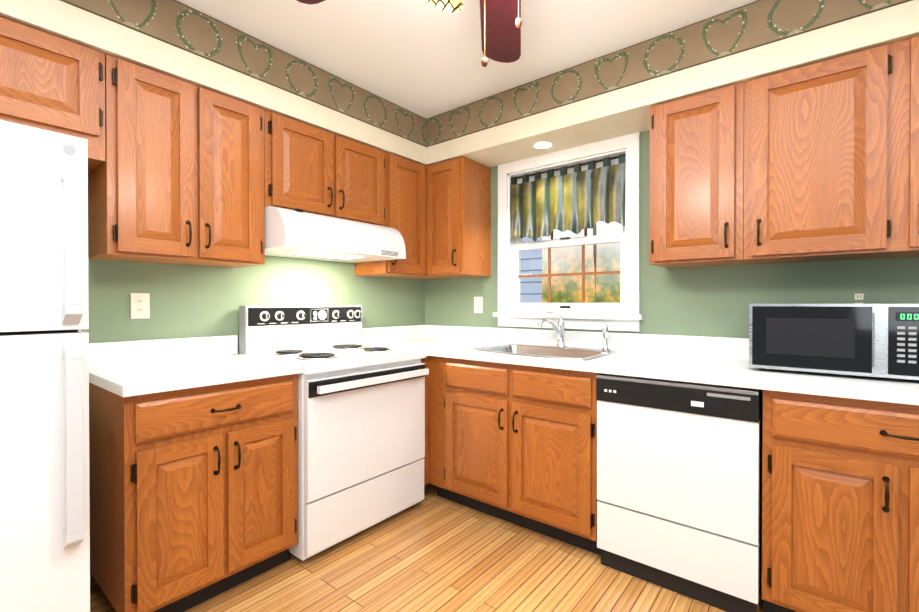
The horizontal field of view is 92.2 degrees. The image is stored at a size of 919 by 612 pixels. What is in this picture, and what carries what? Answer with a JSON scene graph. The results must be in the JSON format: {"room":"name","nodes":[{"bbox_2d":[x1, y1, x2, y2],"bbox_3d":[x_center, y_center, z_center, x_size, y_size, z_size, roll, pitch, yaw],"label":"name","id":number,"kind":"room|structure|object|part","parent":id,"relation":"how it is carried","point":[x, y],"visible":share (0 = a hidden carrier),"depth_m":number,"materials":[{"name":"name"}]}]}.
{"room":"kitchen","nodes":[
{"label":"kitchen","id":0,"kind":"room"},
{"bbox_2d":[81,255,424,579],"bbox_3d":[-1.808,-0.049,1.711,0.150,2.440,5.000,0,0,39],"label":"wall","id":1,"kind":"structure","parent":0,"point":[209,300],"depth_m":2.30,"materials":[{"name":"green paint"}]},
{"bbox_2d":[0,16,104,173],"bbox_3d":[-1.756,-0.751,1.387,0.328,0.408,0.968,0,0,39],"label":"upper cabinet","id":2,"kind":"object","parent":1,"relation":"attached to","point":[51,82],"visible":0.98,"depth_m":1.55,"materials":[{"name":"brown wood"}]},
{"bbox_2d":[130,293,149,318],"bbox_3d":[-1.457,-0.001,2.019,0.008,0.116,0.072,0,0,39],"label":"electrical outlet","id":3,"kind":"object","parent":1,"relation":"attached to","point":[140,305],"visible":1,"depth_m":2.02,"materials":[{"name":"beige plastic"}]},
{"bbox_2d":[88,54,264,267],"bbox_3d":[-1.243,-0.580,1.997,0.363,0.758,0.616,0,0,39],"label":"upper cabinet","id":4,"kind":"object","parent":1,"relation":"attached to","point":[176,176],"visible":0.98,"depth_m":1.85,"materials":[{"name":"brown wood"}]},
{"bbox_2d":[264,109,385,225],"bbox_3d":[-0.804,-0.726,2.540,0.363,0.474,0.778,0,0,39],"label":"upper cabinet","id":5,"kind":"object","parent":1,"relation":"attached to","point":[311,169],"visible":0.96,"depth_m":2.38,"materials":[{"name":"brown wood"}]},
{"bbox_2d":[264,206,405,262],"bbox_3d":[-0.753,-0.384,2.504,0.487,0.205,0.770,0,0,39],"label":"range hood","id":6,"kind":"object","parent":5,"relation":"attached to","point":[297,233],"visible":0.96,"depth_m":2.29,"materials":[{"name":"white metal"}]},
{"bbox_2d":[355,152,490,278],"bbox_3d":[-0.241,-0.586,3.025,0.634,0.758,0.678,0,0,39],"label":"upper cabinet","id":7,"kind":"object","parent":1,"relation":"attached to","point":[438,216],"visible":0.81,"depth_m":2.92,"materials":[{"name":"brown wood"}]},
{"bbox_2d":[90,483,763,611],"bbox_3d":[-0.270,1.229,0.480,4.100,0.100,5.000,0,0,39],"label":"floor","id":8,"kind":"structure","parent":0,"point":[431,551],"depth_m":1.90,"materials":[{"name":"brown wood"}]},
{"bbox_2d":[0,120,89,611],"bbox_3d":[-1.577,0.344,1.194,0.802,1.638,0.762,0,0,39],"label":"fridge","id":9,"kind":"object","parent":8,"relation":"on","point":[44,464],"visible":1,"depth_m":1.19,"materials":[{"name":"white metal"}]},
{"bbox_2d":[89,374,297,611],"bbox_3d":[-1.137,0.735,1.905,0.654,0.870,0.638,0,0,39],"label":"base cabinet","id":10,"kind":"object","parent":8,"relation":"on","point":[193,497],"visible":0.98,"depth_m":1.66,"materials":[{"name":"brown wood"}]},
{"bbox_2d":[89,335,301,396],"bbox_3d":[-1.147,0.228,1.905,0.636,0.140,0.652,0,0,39],"label":"countertop","id":11,"kind":"structure","parent":10,"relation":"on","point":[130,368],"depth_m":1.89,"materials":[{"name":"laminate"}]},
{"bbox_2d":[239,305,428,561],"bbox_3d":[-0.660,0.582,2.429,0.692,1.170,0.766,0,0,39],"label":"stove","id":12,"kind":"object","parent":8,"relation":"on","point":[361,431],"visible":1,"depth_m":2.25,"materials":[{"name":"white enameled metal"},{"name":"black plastic"}]},
{"bbox_2d":[421,356,600,554],"bbox_3d":[0.342,0.731,2.557,1.123,0.871,0.688,0,0,39],"label":"base cabinet","id":13,"kind":"object","parent":8,"relation":"on","point":[514,444],"depth_m":2.25,"materials":[{"name":"brown wood"}]},
{"bbox_2d":[363,327,432,355],"bbox_3d":[-0.435,0.223,2.770,0.660,0.140,0.046,0,0,39],"label":"countertop","id":14,"kind":"structure","parent":13,"relation":"on","point":[420,339],"depth_m":3.12,"materials":[{"name":"laminate"}]},
{"bbox_3d":[-0.248,0.730,2.648,0.090,0.870,0.090,0,0,39],"label":"corner base cabinet filler","id":15,"kind":"part","parent":13,"relation":"part of","materials":[{"name":"wood"}]},
{"bbox_2d":[389,325,918,405],"bbox_3d":[1.002,0.227,2.053,3.797,0.140,0.641,0,0,39],"label":"countertop","id":16,"kind":"structure","parent":13,"relation":"on","point":[723,361],"depth_m":2.12,"materials":[{"name":"laminate"}]},
{"bbox_2d":[466,311,621,360],"bbox_3d":[0.471,0.222,2.486,0.718,0.379,0.533,0,0,39],"label":"sink","id":17,"kind":"object","parent":16,"relation":"in","point":[560,350],"visible":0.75,"depth_m":2.60,"materials":[{"name":"metal"}]},
{"bbox_2d":[749,304,918,381],"bbox_3d":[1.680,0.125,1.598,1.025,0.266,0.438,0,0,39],"label":"microwave","id":18,"kind":"object","parent":16,"relation":"on","point":[876,340],"visible":1,"depth_m":1.60,"materials":[{"name":"black plastic"}]},
{"bbox_2d":[596,373,762,611],"bbox_3d":[1.032,0.738,2.020,0.602,0.862,0.601,0,0,39],"label":"dishwasher","id":19,"kind":"object","parent":8,"relation":"on","point":[679,487],"visible":0.94,"depth_m":1.76,"materials":[{"name":"white enameled metal"},{"name":"black plastic"}]},
{"bbox_2d":[762,390,918,611],"bbox_3d":[1.560,0.737,1.597,0.730,0.870,0.654,0,0,39],"label":"base cabinet","id":20,"kind":"object","parent":8,"relation":"on","point":[840,504],"visible":0.98,"depth_m":1.47,"materials":[{"name":"brown wood"}]},
{"bbox_2d":[176,0,757,118],"bbox_3d":[-0.270,-1.311,0.464,4.100,0.100,5.000,0,0,39],"label":"ceiling","id":21,"kind":"structure","parent":0,"point":[422,58],"depth_m":2.08,"materials":[{"name":"white paint"}]},
{"bbox_2d":[297,0,521,66],"bbox_3d":[0.054,-0.936,1.045,1.337,0.654,1.299,0,0,39],"label":"ceiling fan","id":22,"kind":"object","parent":21,"relation":"hanging from","point":[501,22],"visible":1,"depth_m":1.52,"materials":[{"name":"brown metal"}]},
{"bbox_2d":[0,0,918,166],"bbox_3d":[0.231,-1.106,1.087,3.797,0.314,3.098,0,0,39],"label":"soffit beam","id":23,"kind":"structure","parent":21,"relation":"attached to","point":[621,92],"depth_m":2.04,"materials":[{"name":"white paint"}]},
{"bbox_2d":[425,130,918,337],"bbox_3d":[1.321,-0.053,2.303,3.920,2.440,0.150,0,0,39],"label":"wall","id":24,"kind":"structure","parent":0,"point":[706,301],"depth_m":2.26,"materials":[{"name":"green paint"}]},
{"bbox_2d":[474,297,482,312],"bbox_3d":[0.133,-0.008,3.156,0.072,0.116,0.012,0,0,39],"label":"switch plate","id":25,"kind":"object","parent":24,"relation":"attached to","point":[478,304],"visible":1,"depth_m":3.15,"materials":[{"name":"beige plastic"}]},
{"bbox_2d":[493,132,642,331],"bbox_3d":[0.665,-0.412,2.785,0.976,1.103,0.180,0,0,39],"label":"window","id":26,"kind":"structure","parent":24,"relation":"in","point":[624,314],"depth_m":2.72,"materials":[{"name":"white wood"}]},
{"bbox_2d":[510,154,625,242],"bbox_3d":[0.643,-0.645,2.757,0.775,0.453,0.053,0,0,39],"label":"valance curtain","id":27,"kind":"object","parent":26,"relation":"hanging from","point":[578,200],"visible":1,"depth_m":2.72,"materials":[{"name":"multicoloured fabric"}]},
{"bbox_2d":[649,82,750,267],"bbox_3d":[1.145,-0.581,2.110,0.383,0.758,0.363,0,0,39],"label":"upper cabinet","id":28,"kind":"object","parent":24,"relation":"attached to","point":[696,180],"visible":0.96,"depth_m":1.99,"materials":[{"name":"brown wood"}]},
{"bbox_2d":[744,35,918,263],"bbox_3d":[1.661,-0.578,1.694,0.940,0.758,0.363,0,0,39],"label":"upper cabinet","id":29,"kind":"object","parent":24,"relation":"attached to","point":[831,159],"visible":1,"depth_m":1.69,"materials":[{"name":"brown wood"}]},
{"bbox_2d":[848,288,870,303],"bbox_3d":[1.707,-0.020,1.889,0.072,0.116,0.008,0,0,39],"label":"electrical outlet","id":30,"kind":"object","parent":24,"relation":"attached to","point":[859,295],"visible":0.48,"depth_m":1.89,"materials":[{"name":"beige"}]},
{"label":"outside","id":31,"kind":"structure","parent":0,"visible":0},
{"bbox_2d":[520,221,622,302],"bbox_3d":[2.273,-0.845,4.261,7.000,5.000,0.001,0,0,39],"label":"window pane","id":32,"kind":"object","parent":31,"point":[573,283],"depth_m":5.05,"materials":[{"name":"multicoloured"}]}
]}

